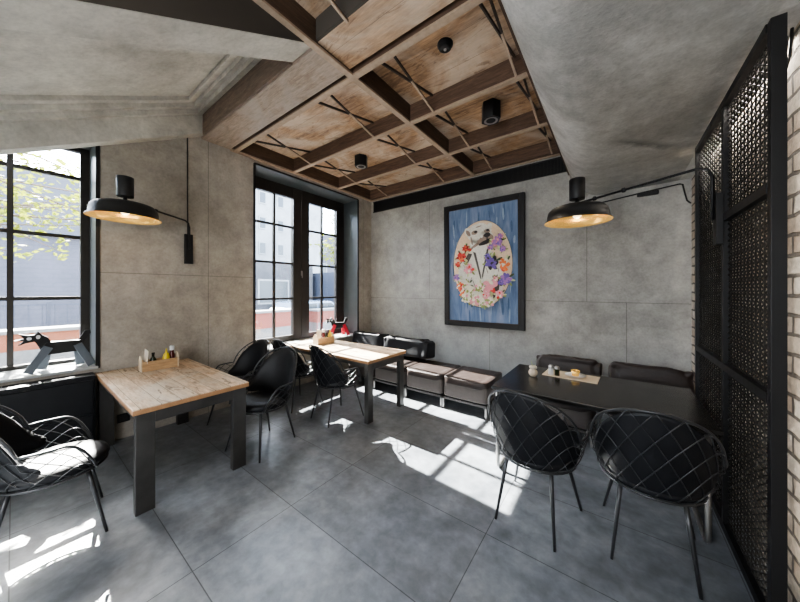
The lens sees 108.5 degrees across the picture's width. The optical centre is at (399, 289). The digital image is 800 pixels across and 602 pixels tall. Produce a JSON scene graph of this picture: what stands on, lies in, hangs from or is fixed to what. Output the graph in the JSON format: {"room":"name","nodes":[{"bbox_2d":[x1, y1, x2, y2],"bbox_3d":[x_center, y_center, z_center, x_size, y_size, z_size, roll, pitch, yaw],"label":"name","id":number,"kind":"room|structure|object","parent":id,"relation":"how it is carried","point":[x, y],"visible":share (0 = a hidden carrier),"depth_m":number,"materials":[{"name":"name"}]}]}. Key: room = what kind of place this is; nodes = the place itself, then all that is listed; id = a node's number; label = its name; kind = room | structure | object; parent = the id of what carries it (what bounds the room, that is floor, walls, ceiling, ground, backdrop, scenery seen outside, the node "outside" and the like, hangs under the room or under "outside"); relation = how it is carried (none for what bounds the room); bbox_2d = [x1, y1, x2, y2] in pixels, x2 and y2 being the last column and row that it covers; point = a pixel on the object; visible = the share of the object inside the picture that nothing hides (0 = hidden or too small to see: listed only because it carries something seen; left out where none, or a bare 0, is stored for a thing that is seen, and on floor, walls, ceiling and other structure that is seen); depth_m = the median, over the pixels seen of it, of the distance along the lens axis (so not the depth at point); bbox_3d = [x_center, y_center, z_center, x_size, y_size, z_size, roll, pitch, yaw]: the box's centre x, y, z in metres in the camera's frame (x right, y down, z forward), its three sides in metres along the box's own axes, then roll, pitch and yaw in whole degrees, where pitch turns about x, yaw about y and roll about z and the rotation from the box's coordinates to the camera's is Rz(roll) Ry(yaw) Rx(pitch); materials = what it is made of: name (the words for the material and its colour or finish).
{"room":"cafe","nodes":[
{"label":"cafe","id":0,"kind":"room"},
{"bbox_2d":[0,137,370,440],"bbox_3d":[-2.871,-0.410,3.636,0.550,3.980,7.200,0,0,37],"label":"wall","id":1,"kind":"structure","parent":0,"point":[151,300],"depth_m":3.50,"materials":[{"name":"concrete"}]},
{"bbox_2d":[0,146,99,382],"bbox_3d":[-3.833,-0.381,2.271,0.520,2.342,1.988,0,0,37],"label":"window","id":2,"kind":"structure","parent":1,"relation":"in","point":[89,178],"depth_m":2.96,"materials":[{"name":"black paint"}]},
{"bbox_2d":[14,329,94,374],"bbox_3d":[-3.297,0.576,2.772,0.141,0.383,0.500,0,0,37],"label":"dog","id":3,"kind":"object","parent":2,"relation":"on","point":[47,347],"visible":0.99,"depth_m":2.74},
{"bbox_2d":[117,413,129,423],"bbox_3d":[-2.943,1.360,3.067,0.016,0.090,0.100,0,0,37],"label":"wall socket","id":4,"kind":"object","parent":1,"relation":"attached to","point":[123,417],"visible":0.82,"depth_m":3.06,"materials":[{"name":"black plastic"}]},
{"bbox_2d":[83,175,192,263],"bbox_3d":[-2.644,-0.685,2.963,0.524,0.730,1.119,0,0,-17],"label":"wall lamp","id":5,"kind":"object","parent":1,"relation":"attached to","point":[124,210],"visible":1,"depth_m":2.66,"materials":[{"name":"black metal"}]},
{"bbox_2d":[0,0,309,154],"bbox_3d":[-2.679,-1.210,1.510,2.300,2.379,3.620,0,0,37],"label":"ceiling","id":6,"kind":"structure","parent":1,"relation":"attached to","point":[74,73],"depth_m":2.33,"materials":[{"name":"concrete"}]},
{"bbox_2d":[187,138,187,233],"bbox_3d":[-2.597,-1.260,3.523,0.012,1.200,0.019,0,0,37],"label":"conduit pipe","id":7,"kind":"object","parent":1,"relation":"attached to","point":[187,138],"visible":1,"depth_m":3.52,"materials":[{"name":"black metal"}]},
{"bbox_2d":[253,162,358,350],"bbox_3d":[-1.673,-0.466,5.170,0.522,2.772,2.138,0,0,37],"label":"window","id":8,"kind":"structure","parent":1,"relation":"in","point":[302,193],"depth_m":5.31,"materials":[{"name":"black paint"}]},
{"bbox_2d":[326,317,349,335],"bbox_3d":[-1.224,0.712,5.601,0.484,0.370,0.137,0,0,-30],"label":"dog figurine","id":9,"kind":"object","parent":8,"relation":"on","point":[335,325],"visible":0.95,"depth_m":5.59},
{"bbox_2d":[0,371,766,601],"bbox_3d":[-0.627,1.640,1.852,5.220,0.120,7.020,0,0,37],"label":"floor","id":10,"kind":"structure","parent":0,"point":[399,506],"depth_m":1.92,"materials":[{"name":"grey tile"}]},
{"bbox_2d":[0,372,95,456],"bbox_3d":[-3.594,1.200,2.040,0.192,0.760,1.975,0,0,37],"label":"radiator cover","id":11,"kind":"object","parent":10,"relation":"on","point":[72,395],"visible":0.69,"depth_m":2.58,"materials":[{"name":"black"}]},
{"bbox_2d":[0,405,109,531],"bbox_3d":[-2.277,1.110,1.836,0.645,0.944,0.606,0,0,41],"label":"armchair","id":12,"kind":"object","parent":10,"relation":"on","point":[50,465],"visible":1,"depth_m":1.83,"materials":[{"name":"black leather"}]},
{"bbox_2d":[0,410,93,493],"bbox_3d":[-2.300,0.901,1.810,0.643,0.515,0.537,0,0,41],"label":"chair back","id":13,"kind":"object","parent":12,"relation":"on","point":[50,465],"depth_m":1.80,"materials":[{"name":"black metal"}]},
{"bbox_2d":[0,440,109,491],"bbox_3d":[-2.245,1.121,1.873,0.508,0.070,0.508,0,0,41],"label":"seat cushion","id":14,"kind":"object","parent":12,"relation":"on","point":[98,449],"depth_m":1.82,"materials":[{"name":"black leather"}]},
{"bbox_2d":[95,358,248,516],"bbox_3d":[-2.208,1.205,2.743,1.521,0.750,0.782,0,0,37],"label":"wooden table","id":15,"kind":"object","parent":10,"relation":"on","point":[148,397],"visible":0.94,"depth_m":2.48,"materials":[{"name":"brown wood"}]},
{"bbox_2d":[139,351,178,372],"bbox_3d":[-2.545,0.750,3.045,0.124,0.155,0.310,0,0,40],"label":"box","id":16,"kind":"object","parent":15,"relation":"on","point":[160,363],"visible":0.95,"depth_m":3.00,"materials":[{"name":"brown wood"}]},
{"bbox_2d":[144,349,148,363],"bbox_3d":[-2.599,0.714,2.944,0.134,0.225,0.004,0,0,31],"label":"menu card","id":17,"kind":"object","parent":16,"relation":"in","point":[146,352],"visible":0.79,"depth_m":2.93,"materials":[{"name":"beige paper"}]},
{"bbox_2d":[150,352,156,360],"bbox_3d":[-2.577,0.735,3.006,0.055,0.162,0.054,0,0,40],"label":"oil bottle","id":18,"kind":"object","parent":16,"relation":"in","point":[152,358],"visible":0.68,"depth_m":2.99,"materials":[{"name":"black glass"}]},
{"bbox_2d":[163,348,169,358],"bbox_3d":[-2.495,0.719,3.074,0.060,0.195,0.059,0,0,40],"label":"bottle","id":19,"kind":"object","parent":16,"relation":"in","point":[166,355],"visible":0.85,"depth_m":3.06,"materials":[{"name":"yellow plastic"}]},
{"bbox_2d":[169,345,174,357],"bbox_3d":[-2.483,0.711,3.136,0.051,0.211,0.050,0,0,40],"label":"sauce jar","id":20,"kind":"object","parent":16,"relation":"in","point":[172,354],"visible":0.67,"depth_m":3.12,"materials":[{"name":"red glass"}]},
{"bbox_2d":[207,339,269,424],"bbox_3d":[-1.916,1.110,3.497,0.645,0.944,0.606,0,0,28],"label":"armchair","id":21,"kind":"object","parent":10,"relation":"on","point":[245,364],"visible":0.43,"depth_m":3.69,"materials":[{"name":"black leather"}]},
{"bbox_2d":[218,340,268,389],"bbox_3d":[-1.900,0.901,3.527,0.643,0.515,0.537,0,0,28],"label":"chair back","id":22,"kind":"object","parent":21,"relation":"on","point":[245,364],"depth_m":3.69,"materials":[{"name":"black leather"}]},
{"bbox_2d":[225,347,296,462],"bbox_3d":[-1.385,1.110,2.976,0.645,0.944,0.606,0,0,24],"label":"armchair","id":23,"kind":"object","parent":10,"relation":"on","point":[273,380],"visible":0.88,"depth_m":3.10,"materials":[{"name":"black leather"}]},
{"bbox_2d":[246,390,287,412],"bbox_3d":[-1.405,1.121,2.931,0.508,0.070,0.508,0,0,24],"label":"seat cushion","id":24,"kind":"object","parent":23,"relation":"on","point":[257,401],"depth_m":2.84,"materials":[{"name":"black leather"}]},
{"bbox_2d":[242,349,295,411],"bbox_3d":[-1.371,0.901,3.007,0.643,0.515,0.537,0,0,24],"label":"wire basket","id":25,"kind":"object","parent":23,"relation":"on","point":[273,381],"depth_m":3.13,"materials":[{"name":"black leather"}]},
{"bbox_2d":[271,339,322,412],"bbox_3d":[-1.440,1.110,3.968,0.645,0.944,0.606,0,0,31],"label":"armchair","id":26,"kind":"object","parent":10,"relation":"on","point":[302,369],"visible":0.44,"depth_m":3.76,"materials":[{"name":"black leather"}]},
{"bbox_2d":[272,341,312,376],"bbox_3d":[-1.458,0.901,3.939,0.643,0.515,0.537,0,0,31],"label":"chair back","id":27,"kind":"object","parent":26,"relation":"on","point":[302,369],"depth_m":3.76,"materials":[{"name":"black leather"}]},
{"bbox_2d":[293,365,312,376],"bbox_3d":[-1.415,1.121,4.010,0.508,0.070,0.508,0,0,31],"label":"seat cushion","id":28,"kind":"object","parent":26,"relation":"on","point":[308,373],"depth_m":3.81,"materials":[{"name":"black leather"}]},
{"bbox_2d":[309,344,363,427],"bbox_3d":[-0.817,1.110,3.579,0.645,0.944,0.606,0,0,42],"label":"armchair","id":29,"kind":"object","parent":10,"relation":"on","point":[328,374],"visible":1,"depth_m":3.36,"materials":[{"name":"black leather"}]},
{"bbox_2d":[309,346,359,387],"bbox_3d":[-0.840,0.901,3.553,0.643,0.515,0.537,0,0,42],"label":"chair back","id":30,"kind":"object","parent":29,"relation":"on","point":[328,374],"depth_m":3.36,"materials":[{"name":"black leather"}]},
{"bbox_2d":[317,372,357,387],"bbox_3d":[-0.784,1.121,3.615,0.508,0.070,0.508,0,0,42],"label":"seat cushion","id":31,"kind":"object","parent":29,"relation":"on","point":[350,382],"depth_m":3.40,"materials":[{"name":"black leather"}]},
{"bbox_2d":[287,339,405,423],"bbox_3d":[-0.857,1.205,4.187,1.781,0.750,0.752,0,0,37],"label":"wooden table","id":32,"kind":"object","parent":10,"relation":"on","point":[370,357],"visible":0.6,"depth_m":3.82,"materials":[{"name":"brown wood"}]},
{"bbox_2d":[313,332,334,344],"bbox_3d":[-1.181,0.750,4.473,0.124,0.155,0.310,0,0,40],"label":"box","id":33,"kind":"object","parent":32,"relation":"on","point":[316,341],"visible":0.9,"depth_m":4.39,"materials":[{"name":"brown wood"}]},
{"bbox_2d":[317,329,320,337],"bbox_3d":[-1.238,0.713,4.380,0.120,0.221,0.004,0,0,31],"label":"menu card","id":34,"kind":"object","parent":33,"relation":"in","point":[318,331],"visible":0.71,"depth_m":4.37,"materials":[{"name":"beige paper"}]},
{"bbox_2d":[348,364,374,387],"bbox_3d":[-0.477,1.363,5.076,0.612,0.435,0.687,0,0,37],"label":"seat","id":35,"kind":"object","parent":10,"relation":"on","point":[350,366],"visible":0.06,"depth_m":4.81,"materials":[{"name":"leather"}]},
{"bbox_2d":[352,331,388,346],"bbox_3d":[-0.548,0.958,5.441,0.790,0.332,0.314,0,0,37],"label":"cushion","id":36,"kind":"object","parent":35,"relation":"on","point":[362,337],"visible":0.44,"depth_m":5.31,"materials":[{"name":"black leather"}]},
{"bbox_2d":[374,356,425,396],"bbox_3d":[0.020,1.363,4.706,0.612,0.435,0.687,0,0,37],"label":"seat","id":37,"kind":"object","parent":10,"relation":"on","point":[388,373],"visible":0.32,"depth_m":4.46,"materials":[{"name":"leather"}]},
{"bbox_2d":[384,335,434,358],"bbox_3d":[0.140,0.959,4.897,0.915,0.334,0.342,0,0,36],"label":"cushion","id":38,"kind":"object","parent":37,"relation":"on","point":[416,348],"visible":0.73,"depth_m":4.68,"materials":[{"name":"black leather"}]},
{"bbox_2d":[405,360,460,406],"bbox_3d":[0.517,1.363,4.335,0.612,0.435,0.687,0,0,37],"label":"seat","id":39,"kind":"object","parent":10,"relation":"on","point":[428,375],"visible":0.82,"depth_m":4.11,"materials":[{"name":"leather"}]},
{"bbox_2d":[442,366,502,418],"bbox_3d":[1.014,1.363,3.965,0.612,0.435,0.687,0,0,37],"label":"seat","id":40,"kind":"object","parent":10,"relation":"on","point":[471,384],"visible":0.91,"depth_m":3.74,"materials":[{"name":"fabric"}]},
{"bbox_2d":[488,390,589,551],"bbox_3d":[0.940,1.110,2.020,0.645,0.944,0.606,0,0,42],"label":"armchair","id":41,"kind":"object","parent":10,"relation":"on","point":[529,433],"visible":1,"depth_m":1.81,"materials":[{"name":"black leather"}]},
{"bbox_2d":[489,391,587,472],"bbox_3d":[0.916,0.901,1.995,0.643,0.515,0.537,0,0,42],"label":"wire basket","id":42,"kind":"object","parent":41,"relation":"on","point":[528,433],"depth_m":1.81,"materials":[{"name":"black metal"}]},
{"bbox_2d":[500,445,576,471],"bbox_3d":[0.973,1.121,2.056,0.508,0.070,0.508,0,0,42],"label":"seat cushion","id":43,"kind":"object","parent":41,"relation":"on","point":[518,459],"depth_m":1.84,"materials":[{"name":"black leather"}]},
{"bbox_2d":[534,399,596,447],"bbox_3d":[1.880,1.363,3.319,0.612,0.435,0.687,0,0,37],"label":"seat","id":44,"kind":"object","parent":10,"relation":"on","point":[581,418],"visible":0.1,"depth_m":2.96,"materials":[{"name":"leather"}]},
{"bbox_2d":[536,354,601,375],"bbox_3d":[2.027,0.956,3.492,0.694,0.338,0.302,0,0,38],"label":"cushion","id":45,"kind":"object","parent":44,"relation":"on","point":[585,365],"visible":0.53,"depth_m":3.37,"materials":[{"name":"brown leather"}]},
{"bbox_2d":[491,364,722,543],"bbox_3d":[1.617,1.207,2.462,1.370,0.754,0.920,0,0,37],"label":"table","id":46,"kind":"object","parent":10,"relation":"on","point":[610,392],"visible":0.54,"depth_m":2.27,"materials":[{"name":"wood"}]},
{"bbox_2d":[528,362,537,376],"bbox_3d":[1.282,0.759,2.774,0.084,0.141,0.083,0,0,37],"label":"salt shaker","id":47,"kind":"object","parent":46,"relation":"on","point":[532,371],"visible":1,"depth_m":2.75,"materials":[{"name":"white ceramic"}]},
{"bbox_2d":[542,369,599,383],"bbox_3d":[1.640,0.826,2.769,0.450,0.006,0.250,0,0,40],"label":"placemat","id":48,"kind":"object","parent":46,"relation":"on","point":[589,379],"visible":0.78,"depth_m":2.71,"materials":[{"name":"brown wood"}]},
{"bbox_2d":[548,365,553,374],"bbox_3d":[1.476,0.777,2.816,0.046,0.091,0.045,0,0,37],"label":"salt shaker","id":49,"kind":"object","parent":48,"relation":"on","point":[550,367],"visible":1,"depth_m":2.80,"materials":[{"name":"glass"}]},
{"bbox_2d":[554,366,559,375],"bbox_3d":[1.514,0.778,2.776,0.046,0.089,0.045,0,0,37],"label":"pepper shaker","id":50,"kind":"object","parent":48,"relation":"on","point":[557,368],"visible":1,"depth_m":2.76,"materials":[{"name":"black glass"}]},
{"bbox_2d":[565,372,585,377],"bbox_3d":[1.672,0.815,2.745,0.176,0.016,0.176,0,0,37],"label":"dish","id":51,"kind":"object","parent":48,"relation":"on","point":[566,373],"visible":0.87,"depth_m":2.74,"materials":[{"name":"white ceramic"}]},
{"bbox_2d":[571,369,579,375],"bbox_3d":[1.672,0.791,2.745,0.076,0.050,0.076,0,0,37],"label":"tea cup","id":52,"kind":"object","parent":51,"relation":"on","point":[574,372],"visible":1,"depth_m":2.72,"materials":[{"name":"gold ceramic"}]},
{"bbox_2d":[587,408,728,599],"bbox_3d":[1.517,1.110,1.751,0.645,0.944,0.606,0,0,37],"label":"armchair","id":53,"kind":"object","parent":10,"relation":"on","point":[657,455],"visible":1,"depth_m":1.55,"materials":[{"name":"black leather"}]},
{"bbox_2d":[599,459,705,502],"bbox_3d":[1.547,1.121,1.791,0.508,0.070,0.508,0,0,37],"label":"seat cushion","id":54,"kind":"object","parent":53,"relation":"on","point":[632,484],"depth_m":1.59,"materials":[{"name":"black leather"}]},
{"bbox_2d":[589,410,725,503],"bbox_3d":[1.497,0.901,1.724,0.643,0.515,0.537,0,0,37],"label":"wire basket","id":55,"kind":"object","parent":53,"relation":"on","point":[657,455],"depth_m":1.55,"materials":[{"name":"black metal"}]},
{"bbox_2d":[695,12,787,601],"bbox_3d":[2.167,0.170,1.920,0.056,2.820,1.550,0,0,37],"label":"screen","id":56,"kind":"object","parent":10,"relation":"on","point":[773,39],"depth_m":1.55,"materials":[{"name":"black metal"}]},
{"bbox_2d":[545,168,723,245],"bbox_3d":[1.820,-0.647,2.410,1.102,0.695,0.524,0,0,37],"label":"wall lamp","id":57,"kind":"object","parent":56,"relation":"attached to","point":[588,212],"visible":1,"depth_m":2.39,"materials":[{"name":"black metal"}]},
{"bbox_3d":[2.473,1.363,2.877,0.612,0.435,0.687,0,0,37],"label":"seat","id":58,"kind":"object","parent":10,"relation":"on","visible":0},
{"bbox_2d":[609,361,694,394],"bbox_3d":[2.624,0.952,3.042,0.679,0.345,0.306,0,0,38],"label":"cushion","id":59,"kind":"object","parent":58,"relation":"on","point":[667,376],"visible":0.54,"depth_m":2.94,"materials":[{"name":"brown leather"}]},
{"bbox_2d":[201,0,799,201],"bbox_3d":[-0.686,-1.715,2.008,4.900,0.930,6.800,0,0,37],"label":"ceiling","id":60,"kind":"structure","parent":0,"point":[626,92],"depth_m":2.42,"materials":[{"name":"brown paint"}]},
{"bbox_2d":[355,154,367,168],"bbox_3d":[-0.611,-2.018,4.534,0.208,0.164,0.182,0,0,37],"label":"ceiling spotlight","id":61,"kind":"object","parent":60,"relation":"attached to","point":[361,160],"visible":1,"depth_m":4.47,"materials":[{"name":"black metal"}]},
{"bbox_2d":[437,37,452,53],"bbox_3d":[0.385,-2.072,2.457,0.132,0.056,0.132,0,0,37],"label":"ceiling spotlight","id":62,"kind":"object","parent":60,"relation":"attached to","point":[444,45],"visible":1,"depth_m":2.43,"materials":[{"name":"black metal"}]},
{"bbox_2d":[482,98,500,125],"bbox_3d":[1.026,-2.003,3.251,0.214,0.194,0.187,0,0,37],"label":"ceiling spotlight","id":63,"kind":"object","parent":60,"relation":"attached to","point":[491,108],"visible":1,"depth_m":3.18,"materials":[{"name":"black metal"}]},
{"bbox_2d":[371,156,691,376],"bbox_3d":[1.526,-0.410,4.724,5.200,3.980,0.200,0,0,37],"label":"wall","id":64,"kind":"structure","parent":0,"point":[619,289],"depth_m":4.03,"materials":[{"name":"grey concrete"}]},
{"bbox_2d":[373,157,566,212],"bbox_3d":[0.878,-1.752,5.060,3.600,0.225,0.032,0,0,37],"label":"air vent","id":65,"kind":"object","parent":64,"relation":"in","point":[552,166],"visible":0.98,"depth_m":4.74,"materials":[{"name":"black metal"}]},
{"bbox_2d":[444,192,524,330],"bbox_3d":[1.304,-0.421,4.653,1.330,2.060,0.106,0,1,37],"label":"framed painting","id":66,"kind":"object","parent":64,"relation":"attached to","point":[484,240],"visible":1,"depth_m":4.61,"materials":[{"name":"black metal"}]},
{"bbox_2d":[604,183,690,203],"bbox_3d":[2.891,-1.101,3.548,0.997,0.252,0.045,0,0,37],"label":"cable","id":67,"kind":"object","parent":64,"relation":"attached to","point":[654,191],"visible":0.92,"depth_m":3.44,"materials":[{"name":"black metal"}]},
{"bbox_2d":[692,21,799,601],"bbox_3d":[1.339,-0.410,0.374,0.300,3.980,7.000,0,0,37],"label":"wall","id":68,"kind":"structure","parent":0,"point":[794,65],"depth_m":1.43,"materials":[{"name":"brick"}]},
{"bbox_2d":[762,27,793,114],"bbox_3d":[2.015,-1.118,1.564,0.029,0.288,0.488,0,0,38],"label":"power cable","id":69,"kind":"object","parent":68,"relation":"attached to","point":[792,28],"visible":0.18,"depth_m":1.38,"materials":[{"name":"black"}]},
{"label":"outside","id":70,"kind":"structure","parent":0,"visible":0},
{"bbox_3d":[-8.552,1.880,17.600,25.250,0.100,46.000,0,0,37],"label":"ground","id":71,"kind":"structure","parent":70,"visible":0},
{"bbox_2d":[0,166,79,328],"bbox_3d":[-14.004,-1.145,7.944,4.450,5.950,14.400,0,0,37],"label":"house","id":72,"kind":"structure","parent":71,"relation":"on","point":[43,275],"depth_m":8.91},
{"bbox_2d":[0,150,79,261],"bbox_3d":[-6.509,-0.468,4.586,2.450,4.606,5.157,0,0,37],"label":"street tree","id":73,"kind":"object","parent":71,"relation":"on","point":[22,216],"visible":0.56,"depth_m":4.95,"materials":[{"name":"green plant"}]},
{"bbox_2d":[0,324,79,366],"bbox_3d":[-6.618,1.280,5.930,0.560,1.100,2.460,0,0,37],"label":"brick planter","id":74,"kind":"object","parent":71,"relation":"on","point":[25,353],"visible":0.18,"depth_m":5.32,"materials":[{"name":"red brick"}]},
{"bbox_2d":[0,301,79,327],"bbox_3d":[-8.963,1.055,6.381,0.080,1.550,7.520,0,0,37],"label":"railing","id":75,"kind":"object","parent":71,"relation":"on","point":[48,305],"visible":0.18,"depth_m":6.94,"materials":[{"name":"white metal"}]},
{"bbox_2d":[256,308,290,338],"bbox_3d":[-3.866,1.215,8.619,0.560,1.230,2.060,0,0,37],"label":"brick planter","id":76,"kind":"object","parent":71,"relation":"on","point":[283,316],"visible":0.17,"depth_m":8.38,"materials":[{"name":"red brick"}]},
{"bbox_2d":[256,262,312,309],"bbox_3d":[-7.524,0.255,14.963,4.050,3.150,4.200,0,0,37],"label":"building","id":77,"kind":"structure","parent":71,"relation":"on","point":[263,270],"depth_m":13.57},
{"bbox_2d":[256,189,319,272],"bbox_3d":[-10.393,-3.545,21.154,4.050,10.750,8.500,0,0,37],"label":"apartment building","id":78,"kind":"structure","parent":71,"relation":"on","point":[263,199],"depth_m":20.37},
{"bbox_2d":[270,300,333,308],"bbox_3d":[-3.764,1.131,11.181,1.780,1.399,4.112,0,0,37],"label":"parked car","id":79,"kind":"object","parent":71,"relation":"on","point":[313,304],"visible":0.09,"depth_m":10.79,"materials":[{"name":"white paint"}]},
{"bbox_2d":[309,307,333,331],"bbox_3d":[-2.222,1.245,10.823,0.560,1.170,2.560,0,0,37],"label":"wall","id":80,"kind":"structure","parent":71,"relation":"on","point":[314,314],"depth_m":9.87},
{"bbox_2d":[309,210,333,265],"bbox_3d":[-2.526,-1.039,13.483,2.726,5.747,3.235,0,0,37],"label":"street tree","id":81,"kind":"object","parent":71,"relation":"on","point":[331,221],"visible":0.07,"depth_m":13.00,"materials":[{"name":"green plant"}]},
{"bbox_2d":[313,272,333,302],"bbox_3d":[-3.533,0.455,17.850,4.000,2.750,4.600,0,0,37],"label":"garden shed","id":82,"kind":"object","parent":71,"relation":"on","point":[328,278],"visible":0.02,"depth_m":15.30,"materials":[{"name":"blue"}]},
{"bbox_2d":[323,232,333,272],"bbox_3d":[-6.374,-1.795,31.566,4.050,7.250,11.000,0,0,37],"label":"building","id":83,"kind":"structure","parent":71,"relation":"on","point":[325,270],"depth_m":27.52,"materials":[{"name":"white"}]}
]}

